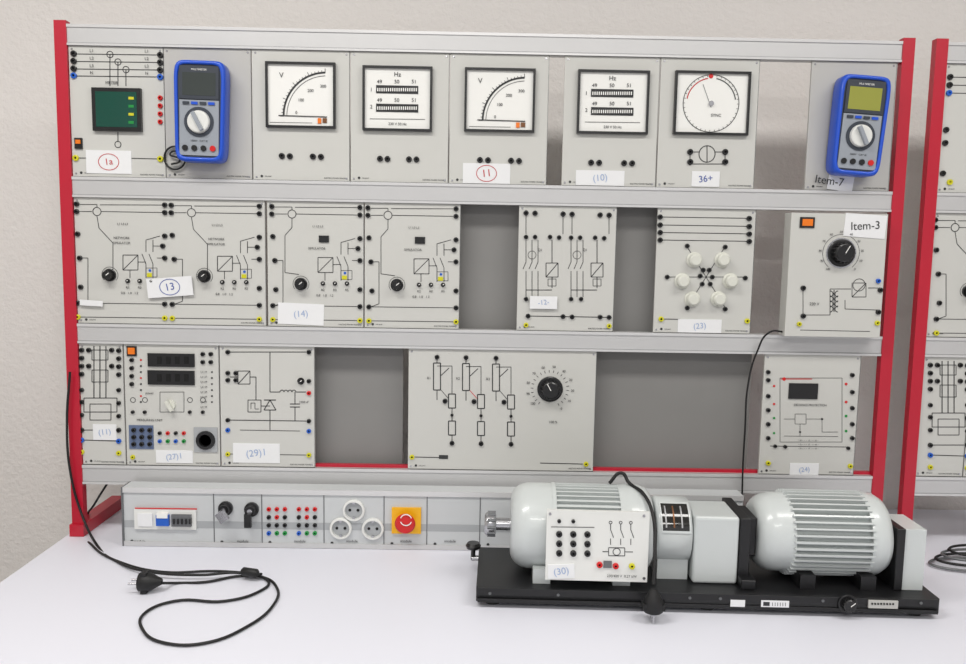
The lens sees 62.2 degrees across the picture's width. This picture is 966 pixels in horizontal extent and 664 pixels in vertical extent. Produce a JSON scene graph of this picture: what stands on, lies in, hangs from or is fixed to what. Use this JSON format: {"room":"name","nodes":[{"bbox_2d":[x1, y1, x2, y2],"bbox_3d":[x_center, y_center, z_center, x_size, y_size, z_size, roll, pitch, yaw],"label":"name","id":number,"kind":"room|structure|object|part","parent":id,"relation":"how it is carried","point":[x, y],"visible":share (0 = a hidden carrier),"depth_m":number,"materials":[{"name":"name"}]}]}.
{"room":"electrical engineering laboratory","nodes":[
{"label":"electrical engineering laboratory","id":0,"kind":"room"},
{"bbox_2d":[0,0,965,581],"bbox_3d":[0.296,-0.171,2.243,5.800,2.800,0.100,1,6,-1],"label":"wall","id":1,"kind":"structure","parent":0,"point":[36,509],"depth_m":2.15,"materials":[{"name":"paint"}]},
{"bbox_3d":[0.295,1.512,0.107,5.800,0.100,4.500,1,6,-1],"label":"floor","id":2,"kind":"structure","parent":0,"visible":0},
{"bbox_2d":[0,509,965,663],"bbox_3d":[0.686,0.928,1.676,3.400,0.748,1.235,1,6,-1],"label":"table","id":3,"kind":"object","parent":2,"relation":"on","point":[71,603],"visible":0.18,"depth_m":1.54,"materials":[{"name":"white laminate"}]},
{"bbox_2d":[128,569,162,593],"bbox_3d":[-0.688,0.509,1.631,0.065,0.042,0.038,1,6,-4],"label":"plug","id":4,"kind":"object","parent":3,"relation":"on","point":[146,581],"visible":1,"depth_m":1.62,"materials":[{"name":"black plastic"}]},
{"bbox_2d":[66,372,279,646],"bbox_3d":[-0.660,0.323,1.718,0.284,0.409,0.717,-4,8,-38],"label":"power cord","id":5,"kind":"object","parent":3,"relation":"on","point":[267,579],"visible":0.98,"depth_m":1.68,"materials":[{"name":"black rubber"}]},
{"bbox_2d":[87,484,261,574],"bbox_3d":[-0.767,0.466,1.821,0.606,0.139,0.129,5,7,30],"label":"power cord","id":6,"kind":"object","parent":3,"relation":"on","point":[105,486],"visible":0.68,"depth_m":1.75,"materials":[{"name":"black rubber"}]},
{"bbox_2d":[240,567,259,577],"bbox_3d":[-0.495,0.510,1.699,0.040,0.018,0.018,3,6,16],"label":"connector","id":7,"kind":"object","parent":3,"relation":"on","point":[245,571],"visible":1,"depth_m":1.69,"materials":[{"name":"black plastic"}]},
{"bbox_2d":[121,481,743,549],"bbox_3d":[-0.117,0.444,1.883,1.458,0.141,0.093,1,6,-1],"label":"supplies","id":8,"kind":"object","parent":3,"relation":"on","point":[179,514],"visible":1,"depth_m":1.88,"materials":[{"name":"silver metal"}]},
{"bbox_2d":[53,20,915,536],"bbox_3d":[-0.002,-0.102,1.996,1.976,1.208,0.229,1,6,-1],"label":"equipment rack","id":9,"kind":"object","parent":3,"relation":"on","point":[901,52],"visible":0.91,"depth_m":1.88,"materials":[{"name":"metal"}]},
{"bbox_2d":[79,343,126,464],"bbox_3d":[-0.914,0.173,1.915,0.112,0.294,0.010,1,6,-1],"label":"switch panel","id":10,"kind":"object","parent":9,"relation":"attached to","point":[102,371],"visible":1,"depth_m":1.91,"materials":[{"name":"grey plastic"}]},
{"bbox_2d":[68,46,166,177],"bbox_3d":[-0.841,-0.505,1.841,0.216,0.294,0.016,1,6,-1],"label":"panel","id":11,"kind":"object","parent":9,"relation":"attached to","point":[117,94],"depth_m":1.84,"materials":[{"name":"grey plastic"}]},
{"bbox_2d":[74,197,266,325],"bbox_3d":[-0.737,-0.163,1.872,0.450,0.294,0.028,1,6,-1],"label":"panel","id":12,"kind":"object","parent":9,"relation":"attached to","point":[121,243],"visible":1,"depth_m":1.88,"materials":[{"name":"grey plastic"}]},
{"bbox_2d":[80,299,102,306],"bbox_3d":[-0.921,-0.068,1.882,0.054,0.016,0.002,1,6,-1],"label":"paper note","id":13,"kind":"object","parent":12,"relation":"attached to","point":[82,302],"visible":1,"depth_m":1.88,"materials":[{"name":"white paper"}]},
{"bbox_2d":[146,276,193,297],"bbox_3d":[-0.736,-0.106,1.880,0.110,0.055,0.002,1,6,-1],"label":"paper note","id":14,"kind":"object","parent":12,"relation":"attached to","point":[170,286],"visible":1,"depth_m":1.88,"materials":[{"name":"white paper"}]},
{"bbox_2d":[124,344,220,465],"bbox_3d":[-0.743,0.177,1.911,0.224,0.294,0.022,1,6,-1],"label":"panel","id":15,"kind":"object","parent":9,"relation":"attached to","point":[172,392],"visible":1,"depth_m":1.92,"materials":[{"name":"grey plastic"}]},
{"bbox_2d":[174,60,229,163],"bbox_3d":[-0.636,-0.498,1.810,0.116,0.225,0.062,1,6,-1],"label":"multimeter","id":16,"kind":"object","parent":9,"relation":"on","point":[201,87],"visible":1,"depth_m":1.79},
{"bbox_2d":[163,146,185,169],"bbox_3d":[-0.712,-0.402,1.849,0.053,0.056,0.007,1,6,-1],"label":"lead","id":17,"kind":"object","parent":16,"relation":"attached to","point":[168,148],"visible":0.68,"depth_m":1.85,"materials":[{"name":"black rubber"}]},
{"bbox_2d":[164,48,252,179],"bbox_3d":[-0.633,-0.503,1.848,0.199,0.294,0.007,1,6,-1],"label":"panel","id":18,"kind":"object","parent":9,"relation":"attached to","point":[239,163],"visible":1,"depth_m":1.85,"materials":[{"name":"grey"}]},
{"bbox_2d":[220,346,314,467],"bbox_3d":[-0.516,0.180,1.917,0.225,0.294,0.016,1,6,-1],"label":"panel","id":19,"kind":"object","parent":9,"relation":"attached to","point":[267,393],"visible":1,"depth_m":1.92,"materials":[{"name":"grey plastic"}]},
{"bbox_2d":[252,49,349,181],"bbox_3d":[-0.420,-0.499,1.846,0.224,0.294,0.016,1,6,-1],"label":"panel","id":20,"kind":"object","parent":9,"relation":"attached to","point":[301,98],"visible":1,"depth_m":1.84,"materials":[{"name":"grey plastic"}]},
{"bbox_2d":[267,201,363,327],"bbox_3d":[-0.394,-0.157,1.877,0.226,0.294,0.028,1,6,-1],"label":"panel","id":21,"kind":"object","parent":9,"relation":"attached to","point":[316,249],"visible":1,"depth_m":1.88,"materials":[{"name":"grey plastic"}]},
{"bbox_2d":[315,347,403,463],"bbox_3d":[-0.308,0.179,1.958,0.222,0.382,0.031,1,6,-1],"label":"blank panel","id":22,"kind":"object","parent":9,"relation":"attached to","point":[359,391],"visible":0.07,"depth_m":1.97,"materials":[{"name":"grey metal"}]},
{"bbox_2d":[351,51,449,182],"bbox_3d":[-0.193,-0.495,1.849,0.226,0.294,0.016,1,6,-1],"label":"panel","id":23,"kind":"object","parent":9,"relation":"attached to","point":[400,101],"visible":1,"depth_m":1.85,"materials":[{"name":"grey plastic"}]},
{"bbox_2d":[365,203,460,328],"bbox_3d":[-0.167,-0.154,1.879,0.224,0.294,0.028,1,6,-1],"label":"panel","id":24,"kind":"object","parent":9,"relation":"attached to","point":[412,250],"visible":1,"depth_m":1.89,"materials":[{"name":"grey plastic"}]},
{"bbox_2d":[459,205,518,329],"bbox_3d":[0.016,-0.155,1.926,0.153,0.382,0.031,1,6,-1],"label":"blank panel","id":25,"kind":"object","parent":9,"relation":"attached to","point":[489,234],"visible":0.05,"depth_m":1.94,"materials":[{"name":"grey metal"}]},
{"bbox_2d":[449,54,548,184],"bbox_3d":[0.037,-0.491,1.852,0.227,0.294,0.016,1,6,-1],"label":"panel","id":26,"kind":"object","parent":9,"relation":"attached to","point":[499,103],"visible":1,"depth_m":1.85,"materials":[{"name":"grey plastic"}]},
{"bbox_2d":[408,349,596,471],"bbox_3d":[0.045,0.190,1.916,0.449,0.294,0.032,1,6,-1],"label":"panel","id":27,"kind":"object","parent":9,"relation":"attached to","point":[517,410],"visible":1,"depth_m":1.93,"materials":[{"name":"grey plastic"}]},
{"bbox_2d":[516,205,616,331],"bbox_3d":[0.197,-0.149,1.893,0.230,0.294,0.010,1,6,-1],"label":"breaker panel","id":28,"kind":"object","parent":9,"relation":"attached to","point":[568,253],"visible":1,"depth_m":1.89,"materials":[{"name":"grey plastic"}]},
{"bbox_2d":[530,296,556,308],"bbox_3d":[0.143,-0.070,1.893,0.065,0.030,0.002,1,6,-1],"label":"paper note","id":29,"kind":"object","parent":28,"relation":"attached to","point":[536,302],"visible":1,"depth_m":1.89,"materials":[{"name":"white paper"}]},
{"bbox_2d":[561,56,659,186],"bbox_3d":[0.296,-0.487,1.855,0.220,0.294,0.016,1,6,-1],"label":"panel","id":30,"kind":"object","parent":9,"relation":"attached to","point":[610,107],"visible":1,"depth_m":1.85,"materials":[{"name":"grey plastic"}]},
{"bbox_2d":[613,207,656,331],"bbox_3d":[0.474,-0.148,1.931,0.315,0.382,0.031,1,6,-1],"label":"blank panel","id":31,"kind":"object","parent":9,"relation":"attached to","point":[636,228],"visible":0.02,"depth_m":1.94,"materials":[{"name":"grey metal"}]},
{"bbox_2d":[593,352,751,468],"bbox_3d":[0.467,0.192,1.967,0.383,0.382,0.031,1,6,-1],"label":"blank panel","id":32,"kind":"object","parent":9,"relation":"attached to","point":[653,409],"visible":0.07,"depth_m":1.98,"materials":[{"name":"grey metal"}]},
{"bbox_2d":[653,208,755,333],"bbox_3d":[0.524,-0.142,1.888,0.233,0.294,0.027,1,6,-1],"label":"panel","id":33,"kind":"object","parent":9,"relation":"attached to","point":[704,259],"visible":1,"depth_m":1.89,"materials":[{"name":"grey plastic"}]},
{"bbox_2d":[656,58,759,188],"bbox_3d":[0.523,-0.483,1.858,0.228,0.294,0.016,1,6,-1],"label":"panel","id":34,"kind":"object","parent":9,"relation":"attached to","point":[708,108],"visible":1,"depth_m":1.86,"materials":[{"name":"grey plastic"}]},
{"bbox_2d":[758,354,860,474],"bbox_3d":[0.789,0.203,1.936,0.232,0.298,0.010,1,6,-1],"label":"panel","id":35,"kind":"object","parent":9,"relation":"attached to","point":[809,403],"visible":1,"depth_m":1.94,"materials":[{"name":"grey plastic"}]},
{"bbox_2d":[778,213,887,337],"bbox_3d":[0.819,-0.132,1.862,0.224,0.288,0.063,1,6,-1],"label":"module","id":36,"kind":"object","parent":9,"relation":"attached to","point":[833,264],"visible":1,"depth_m":1.85,"materials":[{"name":"grey plastic"}]},
{"bbox_2d":[741,330,782,494],"bbox_3d":[0.671,0.256,1.926,0.080,0.529,0.042,4,7,24],"label":"cable","id":37,"kind":"object","parent":36,"relation":"hanging from","point":[767,333],"visible":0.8,"depth_m":1.91,"materials":[{"name":"black rubber"}]},
{"bbox_2d":[804,61,896,191],"bbox_3d":[0.856,-0.478,1.866,0.198,0.294,0.007,1,6,-1],"label":"panel","id":38,"kind":"object","parent":9,"relation":"attached to","point":[824,75],"visible":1,"depth_m":1.86,"materials":[{"name":"grey plastic"}]},
{"bbox_2d":[815,174,854,190],"bbox_3d":[0.825,-0.357,1.873,0.094,0.059,0.002,1,6,-1],"label":"paper note","id":39,"kind":"object","parent":38,"relation":"attached to","point":[840,183],"visible":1,"depth_m":1.87,"materials":[{"name":"grey paper"}]},
{"bbox_2d":[826,74,890,177],"bbox_3d":[0.860,-0.471,1.828,0.122,0.227,0.062,1,6,-1],"label":"digital multimeter","id":40,"kind":"object","parent":38,"relation":"attached to","point":[860,103],"visible":1,"depth_m":1.81,"materials":[{"name":"blue plastic"}]},
{"bbox_2d":[641,587,664,622],"bbox_3d":[0.327,0.524,1.538,0.042,0.065,0.038,1,6,1],"label":"plug","id":41,"kind":"object","parent":3,"relation":"on","point":[652,604],"visible":1,"depth_m":1.53,"materials":[{"name":"black plastic"}]},
{"bbox_2d":[466,497,939,615],"bbox_3d":[0.430,0.457,1.670,0.940,0.180,0.233,1,6,1],"label":"machine base plate","id":42,"kind":"object","parent":3,"relation":"on","point":[500,579],"depth_m":1.59,"materials":[{"name":"black metal"}]},
{"bbox_2d":[484,482,653,585],"bbox_3d":[0.178,0.407,1.683,0.350,0.183,0.182,1,6,1],"label":"motor","id":43,"kind":"object","parent":42,"relation":"on","point":[530,502],"visible":0.63,"depth_m":1.62,"materials":[{"name":"silver metal"}]},
{"bbox_2d":[545,509,649,581],"bbox_3d":[0.224,0.418,1.578,0.200,0.142,0.030,1,6,1],"label":"panel","id":44,"kind":"object","parent":43,"relation":"attached to","point":[582,545],"visible":1,"depth_m":1.57,"materials":[{"name":"white plastic"}]},
{"bbox_2d":[608,471,656,584],"bbox_3d":[0.301,0.389,1.608,0.083,0.178,0.168,1,6,1],"label":"cord","id":45,"kind":"object","parent":43,"relation":"attached to","point":[616,474],"depth_m":1.59,"materials":[{"name":"black rubber"}]},
{"bbox_2d":[650,495,692,578],"bbox_3d":[0.389,0.424,1.679,0.072,0.159,0.135,1,6,1],"label":"magnetic brake","id":46,"kind":"object","parent":42,"relation":"on","point":[673,516],"visible":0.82,"depth_m":1.62,"materials":[{"name":"white metal"}]},
{"bbox_3d":[0.429,0.512,1.676,0.940,0.069,0.233,1,6,1],"label":"plate","id":47,"kind":"part","parent":42,"relation":"part of","materials":[{"name":"black metal"}]},
{"bbox_2d":[687,500,738,583],"bbox_3d":[0.471,0.436,1.669,0.090,0.140,0.110,1,6,1],"label":"housing","id":48,"kind":"object","parent":42,"relation":"on","point":[714,552],"visible":0.77,"depth_m":1.62,"materials":[{"name":"grey metal"}]},
{"bbox_3d":[0.538,0.437,1.675,0.041,0.138,0.175,1,6,1],"label":"bearing bracket","id":49,"kind":"part","parent":42,"relation":"part of","materials":[{"name":"metal"}]},
{"bbox_2d":[746,489,893,590],"bbox_3d":[0.693,0.420,1.672,0.266,0.179,0.174,1,6,1],"label":"motor","id":50,"kind":"object","parent":42,"relation":"on","point":[804,534],"visible":0.88,"depth_m":1.60,"materials":[{"name":"grey metal"}]},
{"bbox_3d":[0.834,0.448,1.669,0.017,0.128,0.145,1,6,1],"label":"bearing bracket","id":51,"kind":"part","parent":42,"relation":"part of","materials":[{"name":"metal"}]},
{"bbox_2d":[889,514,926,589],"bbox_3d":[0.865,0.452,1.649,0.044,0.126,0.095,1,6,1],"label":"housing","id":52,"kind":"object","parent":42,"relation":"on","point":[915,541],"visible":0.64,"depth_m":1.60,"materials":[{"name":"grey"}]},
{"bbox_2d":[897,38,965,519],"bbox_3d":[1.565,-0.077,2.015,1.072,1.208,0.229,1,6,-1],"label":"equipment rack","id":53,"kind":"object","parent":3,"relation":"on","point":[944,52],"visible":0.82,"depth_m":1.91,"materials":[{"name":"metal"}]},
{"bbox_2d":[916,357,965,476],"bbox_3d":[1.123,0.207,1.940,0.133,0.294,0.010,1,6,-1],"label":"switch panel","id":54,"kind":"object","parent":53,"relation":"attached to","point":[942,430],"visible":1,"depth_m":1.94,"materials":[{"name":"grey plastic"}]},
{"bbox_2d":[926,213,965,337],"bbox_3d":[1.300,-0.130,1.897,0.483,0.294,0.028,1,6,-1],"label":"panel","id":55,"kind":"object","parent":53,"relation":"attached to","point":[947,298],"visible":1,"depth_m":1.90,"materials":[{"name":"grey plastic"}]},
{"bbox_2d":[937,64,965,192],"bbox_3d":[1.183,-0.473,1.869,0.229,0.294,0.010,1,6,-1],"label":"panel","id":56,"kind":"object","parent":53,"relation":"attached to","point":[952,167],"visible":1,"depth_m":1.87,"materials":[{"name":"grey plastic"}]},
{"bbox_2d":[962,439,965,476],"bbox_3d":[1.291,0.209,1.942,0.230,0.294,0.010,1,6,-1],"label":"panel","id":57,"kind":"object","parent":53,"relation":"attached to","point":[964,463],"visible":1,"depth_m":1.95,"materials":[{"name":"grey"}]},
{"bbox_2d":[928,556,965,571],"bbox_3d":[1.130,0.536,1.843,0.206,0.006,0.086,1,6,-1],"label":"coiled cable","id":58,"kind":"object","parent":3,"relation":"on","point":[940,558],"visible":0.84,"depth_m":1.83,"materials":[{"name":"grey rubber"}]},
{"bbox_2d":[934,552,965,566],"bbox_3d":[1.150,0.528,1.853,0.206,0.006,0.086,1,6,-1],"label":"coiled cable","id":59,"kind":"object","parent":3,"relation":"on","point":[938,555],"visible":0.88,"depth_m":1.84,"materials":[{"name":"black rubber"}]},
{"bbox_2d":[940,548,965,561],"bbox_3d":[1.170,0.520,1.862,0.206,0.006,0.086,1,6,-1],"label":"coiled cable","id":60,"kind":"object","parent":3,"relation":"on","point":[955,549],"visible":0.95,"depth_m":1.86,"materials":[{"name":"grey rubber"}]},
{"bbox_2d":[947,544,965,555],"bbox_3d":[1.190,0.513,1.871,0.205,0.006,0.086,1,6,-1],"label":"coiled cable","id":61,"kind":"object","parent":3,"relation":"on","point":[949,548],"visible":1,"depth_m":1.88,"materials":[{"name":"black rubber"}]}
]}

